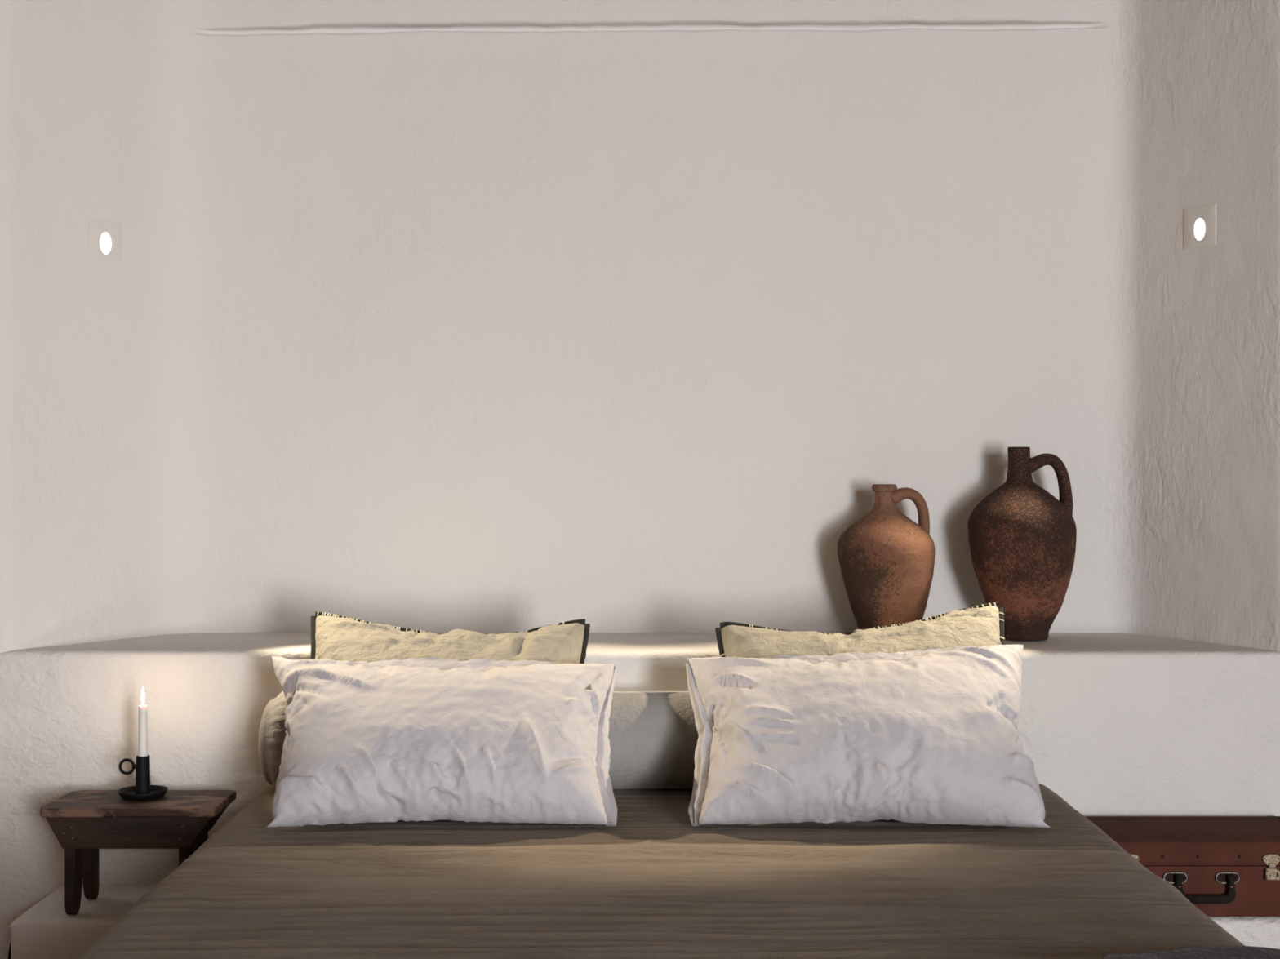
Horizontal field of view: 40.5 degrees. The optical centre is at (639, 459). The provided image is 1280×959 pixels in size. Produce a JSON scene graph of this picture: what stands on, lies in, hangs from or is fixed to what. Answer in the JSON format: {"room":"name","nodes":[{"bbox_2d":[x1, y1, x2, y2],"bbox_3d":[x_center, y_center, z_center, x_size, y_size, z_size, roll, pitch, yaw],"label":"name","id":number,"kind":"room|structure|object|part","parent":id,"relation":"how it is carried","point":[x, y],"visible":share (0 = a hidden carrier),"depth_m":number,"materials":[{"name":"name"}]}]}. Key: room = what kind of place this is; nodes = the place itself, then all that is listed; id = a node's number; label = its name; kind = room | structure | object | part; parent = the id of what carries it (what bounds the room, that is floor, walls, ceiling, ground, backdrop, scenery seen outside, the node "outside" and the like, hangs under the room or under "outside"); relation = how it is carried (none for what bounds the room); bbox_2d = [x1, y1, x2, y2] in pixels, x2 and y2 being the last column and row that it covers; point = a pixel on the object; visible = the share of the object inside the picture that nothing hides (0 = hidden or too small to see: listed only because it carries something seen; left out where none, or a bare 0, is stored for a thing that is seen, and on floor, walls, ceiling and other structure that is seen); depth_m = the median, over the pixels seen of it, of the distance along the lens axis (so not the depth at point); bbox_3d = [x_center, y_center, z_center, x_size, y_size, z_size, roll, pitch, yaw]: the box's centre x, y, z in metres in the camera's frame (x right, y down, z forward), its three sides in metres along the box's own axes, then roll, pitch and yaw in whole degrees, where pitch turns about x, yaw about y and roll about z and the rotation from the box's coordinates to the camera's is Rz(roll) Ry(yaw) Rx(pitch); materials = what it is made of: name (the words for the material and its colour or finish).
{"room":"traditional dwelling","nodes":[
{"label":"traditional dwelling","id":0,"kind":"room"},
{"bbox_2d":[0,0,217,653],"bbox_3d":[-2.482,-0.125,3.824,3.011,2.850,0.393,0,0,-9],"label":"wall","id":1,"kind":"structure","parent":0,"point":[108,370],"depth_m":4.02,"materials":[{"name":"paint"}]},
{"bbox_2d":[9,884,155,958],"bbox_3d":[-1.057,1.123,3.643,0.422,0.394,0.315,0,0,0],"label":"platform","id":2,"kind":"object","parent":1,"relation":"attached to","point":[45,931],"depth_m":3.49,"materials":[{"name":"paint"}]},
{"bbox_2d":[40,790,235,915],"bbox_3d":[-1.036,0.815,3.600,0.357,0.223,0.200,0,0,0],"label":"wooden stool","id":3,"kind":"object","parent":2,"relation":"on","point":[83,823],"visible":0.87,"depth_m":3.51,"materials":[{"name":"brown wood"}]},
{"bbox_3d":[-1.157,0.824,3.600,0.021,0.204,0.162,0,0,0],"label":"leg","id":4,"kind":"part","parent":3,"relation":"part of","materials":[{"name":"brown wood"}]},
{"bbox_3d":[-1.036,0.713,3.600,0.357,0.019,0.200,0,0,0],"label":"seat","id":5,"kind":"part","parent":3,"relation":"part of","materials":[{"name":"brown wood"}]},
{"bbox_2d":[117,755,168,800],"bbox_3d":[-1.035,0.659,3.615,0.101,0.086,0.101,0,0,0],"label":"candle holder","id":6,"kind":"object","parent":3,"relation":"on","point":[143,790],"visible":1,"depth_m":3.60,"materials":[{"name":"black metal"}]},
{"bbox_3d":[-1.067,0.639,3.615,0.038,0.034,0.012,0,0,0],"label":"ring handle","id":7,"kind":"part","parent":6,"relation":"part of","materials":[{"name":"black metal"}]},
{"bbox_2d":[137,687,147,756],"bbox_3d":[-1.035,0.556,3.615,0.020,0.170,0.020,0,0,0],"label":"candle","id":8,"kind":"object","parent":6,"relation":"on","point":[143,718],"visible":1,"depth_m":3.61,"materials":[{"name":"beige wax"}]},
{"bbox_2d":[135,755,150,794],"bbox_3d":[-1.035,0.658,3.615,0.031,0.083,0.031,0,0,0],"label":"socket","id":9,"kind":"object","parent":6,"relation":"attached to","point":[143,763],"depth_m":3.60,"materials":[{"name":"black metal"}]},
{"bbox_3d":[-1.035,0.695,3.615,0.101,0.016,0.101,0,0,0],"label":"dish","id":10,"kind":"part","parent":6,"relation":"part of","materials":[{"name":"black metal"}]},
{"bbox_3d":[-0.925,0.824,3.600,0.021,0.204,0.162,0,0,0],"label":"leg","id":11,"kind":"part","parent":3,"relation":"part of","materials":[{"name":"brown wood"}]},
{"bbox_2d":[88,217,121,262],"bbox_3d":[-1.241,-0.508,4.023,0.009,0.094,0.094,0,0,33],"label":"wall light","id":12,"kind":"object","parent":1,"relation":"attached to","point":[110,242],"visible":1,"depth_m":4.02,"materials":[{"name":"white paint"}]},
{"bbox_2d":[0,632,1279,958],"bbox_3d":[0.010,0.869,4.023,3.260,0.903,0.474,0,0,0],"label":"ledge","id":13,"kind":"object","parent":1,"relation":"attached to","point":[1111,724],"depth_m":3.79,"materials":[{"name":"paint"}]},
{"bbox_2d":[837,484,934,629],"bbox_3d":[0.576,0.237,4.058,0.226,0.359,0.226,0,0,0],"label":"jug","id":14,"kind":"object","parent":13,"relation":"on","point":[886,558],"visible":0.94,"depth_m":3.98,"materials":[{"name":"brown ceramic"}]},
{"bbox_3d":[0.628,0.132,4.060,0.098,0.134,0.046,0,0,0],"label":"handle","id":15,"kind":"part","parent":14,"relation":"part of","materials":[{"name":"orange ceramic"}]},
{"bbox_2d":[968,447,1076,640],"bbox_3d":[0.890,0.193,4.050,0.247,0.446,0.250,0,0,0],"label":"jug","id":16,"kind":"object","parent":13,"relation":"on","point":[1022,539],"visible":0.94,"depth_m":3.97,"materials":[{"name":"brown ceramic"}]},
{"bbox_3d":[0.950,0.062,4.050,0.117,0.155,0.048,0,0,0],"label":"handle","id":17,"kind":"part","parent":16,"relation":"part of","materials":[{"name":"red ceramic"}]},
{"bbox_2d":[217,52,1106,633],"bbox_3d":[0.053,-0.125,4.222,2.148,2.850,0.051,0,0,0],"label":"wall","id":18,"kind":"structure","parent":0,"point":[628,344],"depth_m":4.20,"materials":[{"name":"paint"}]},
{"bbox_2d":[180,0,1119,66],"bbox_3d":[0.027,-1.249,4.199,2.290,0.596,0.048,0,0,0],"label":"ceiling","id":19,"kind":"structure","parent":18,"relation":"attached to","point":[237,29],"depth_m":4.20,"materials":[{"name":"paint"}]},
{"bbox_2d":[1106,0,1279,651],"bbox_3d":[2.534,-0.125,3.819,2.906,2.850,0.403,0,0,9],"label":"wall","id":20,"kind":"structure","parent":0,"point":[1193,91],"depth_m":4.02,"materials":[{"name":"paint"}]},
{"bbox_2d":[1183,203,1216,248],"bbox_3d":[1.293,-0.538,4.002,0.009,0.094,0.094,0,0,-30],"label":"wall light","id":21,"kind":"object","parent":20,"relation":"attached to","point":[1194,230],"visible":1,"depth_m":4.00,"materials":[{"name":"white paint"}]},
{"bbox_2d":[1208,916,1279,949],"bbox_3d":[1.334,1.123,3.649,0.832,0.394,0.303,0,0,0],"label":"trim","id":22,"kind":"structure","parent":20,"relation":"attached to","point":[1251,931],"depth_m":3.50,"materials":[{"name":"paint"}]},
{"bbox_2d":[1084,816,1279,916],"bbox_3d":[1.156,0.849,3.628,0.469,0.153,0.277,0,0,0],"label":"suitcase","id":23,"kind":"object","parent":22,"relation":"on","point":[1224,866],"visible":0.67,"depth_m":3.51,"materials":[{"name":"red leather"}]},
{"bbox_3d":[1.155,0.796,3.637,0.468,0.048,0.256,0,0,0],"label":"case lid","id":24,"kind":"part","parent":23,"relation":"part of","materials":[{"name":"red leather"}]},
{"bbox_3d":[1.140,0.866,3.498,0.121,0.058,0.018,0,0,0],"label":"handle","id":25,"kind":"part","parent":23,"relation":"part of","materials":[{"name":"black leather"}]},
{"bbox_3d":[1.279,0.837,3.505,0.032,0.024,0.006,0,0,0],"label":"lock plate","id":26,"kind":"part","parent":23,"relation":"part of","materials":[{"name":"gold metal"}]},
{"bbox_3d":[0.000,1.325,-0.100,8.000,0.050,8.800,0,0,0],"label":"floor","id":27,"kind":"structure","parent":0,"visible":0},
{"bbox_2d":[7,942,10,958],"bbox_3d":[-1.365,1.171,3.771,0.013,0.257,0.023,0,0,25],"label":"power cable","id":28,"kind":"object","parent":27,"relation":"on","point":[9,953],"visible":0.34,"depth_m":3.77,"materials":[{"name":"black plastic"}]},
{"bbox_2d":[74,783,1244,958],"bbox_3d":[0.040,0.980,2.771,1.732,0.600,2.022,0,0,0],"label":"bedspread","id":29,"kind":"object","parent":27,"relation":"on","point":[655,884],"visible":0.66,"depth_m":2.76,"materials":[{"name":"fabric"}]},
{"bbox_2d":[264,656,617,828],"bbox_3d":[-0.399,0.540,3.376,0.712,0.286,0.367,0,0,0],"label":"pillow","id":30,"kind":"object","parent":29,"relation":"on","point":[430,739],"visible":1,"depth_m":3.26,"materials":[{"name":"fabric"}]},
{"bbox_2d":[310,611,590,664],"bbox_3d":[-0.402,0.504,3.535,0.615,0.359,0.365,0,0,0],"label":"linen pillow","id":31,"kind":"object","parent":29,"relation":"on","point":[333,637],"visible":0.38,"depth_m":3.59,"materials":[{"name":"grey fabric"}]},
{"bbox_2d":[257,691,698,789],"bbox_3d":[-0.007,0.588,3.676,1.586,0.208,0.225,0,0,0],"label":"bolster","id":32,"kind":"object","parent":29,"relation":"on","point":[653,736],"visible":0.18,"depth_m":3.58,"materials":[{"name":"fabric"}]},
{"bbox_2d":[715,602,1004,658],"bbox_3d":[0.470,0.494,3.534,0.631,0.380,0.369,0,0,0],"label":"linen pillow","id":33,"kind":"object","parent":29,"relation":"on","point":[980,625],"visible":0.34,"depth_m":3.60,"materials":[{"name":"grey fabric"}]},
{"bbox_2d":[685,644,1051,827],"bbox_3d":[0.438,0.528,3.375,0.696,0.308,0.366,0,0,0],"label":"pillow","id":34,"kind":"object","parent":29,"relation":"on","point":[931,735],"visible":1,"depth_m":3.25,"materials":[{"name":"fabric"}]},
{"bbox_2d":[1100,946,1279,958],"bbox_3d":[0.735,0.845,2.120,0.417,0.409,0.440,0,0,0],"label":"throw blanket","id":35,"kind":"object","parent":29,"relation":"on","point":[1195,952],"visible":1,"depth_m":2.28,"materials":[{"name":"fabric"}]}
]}

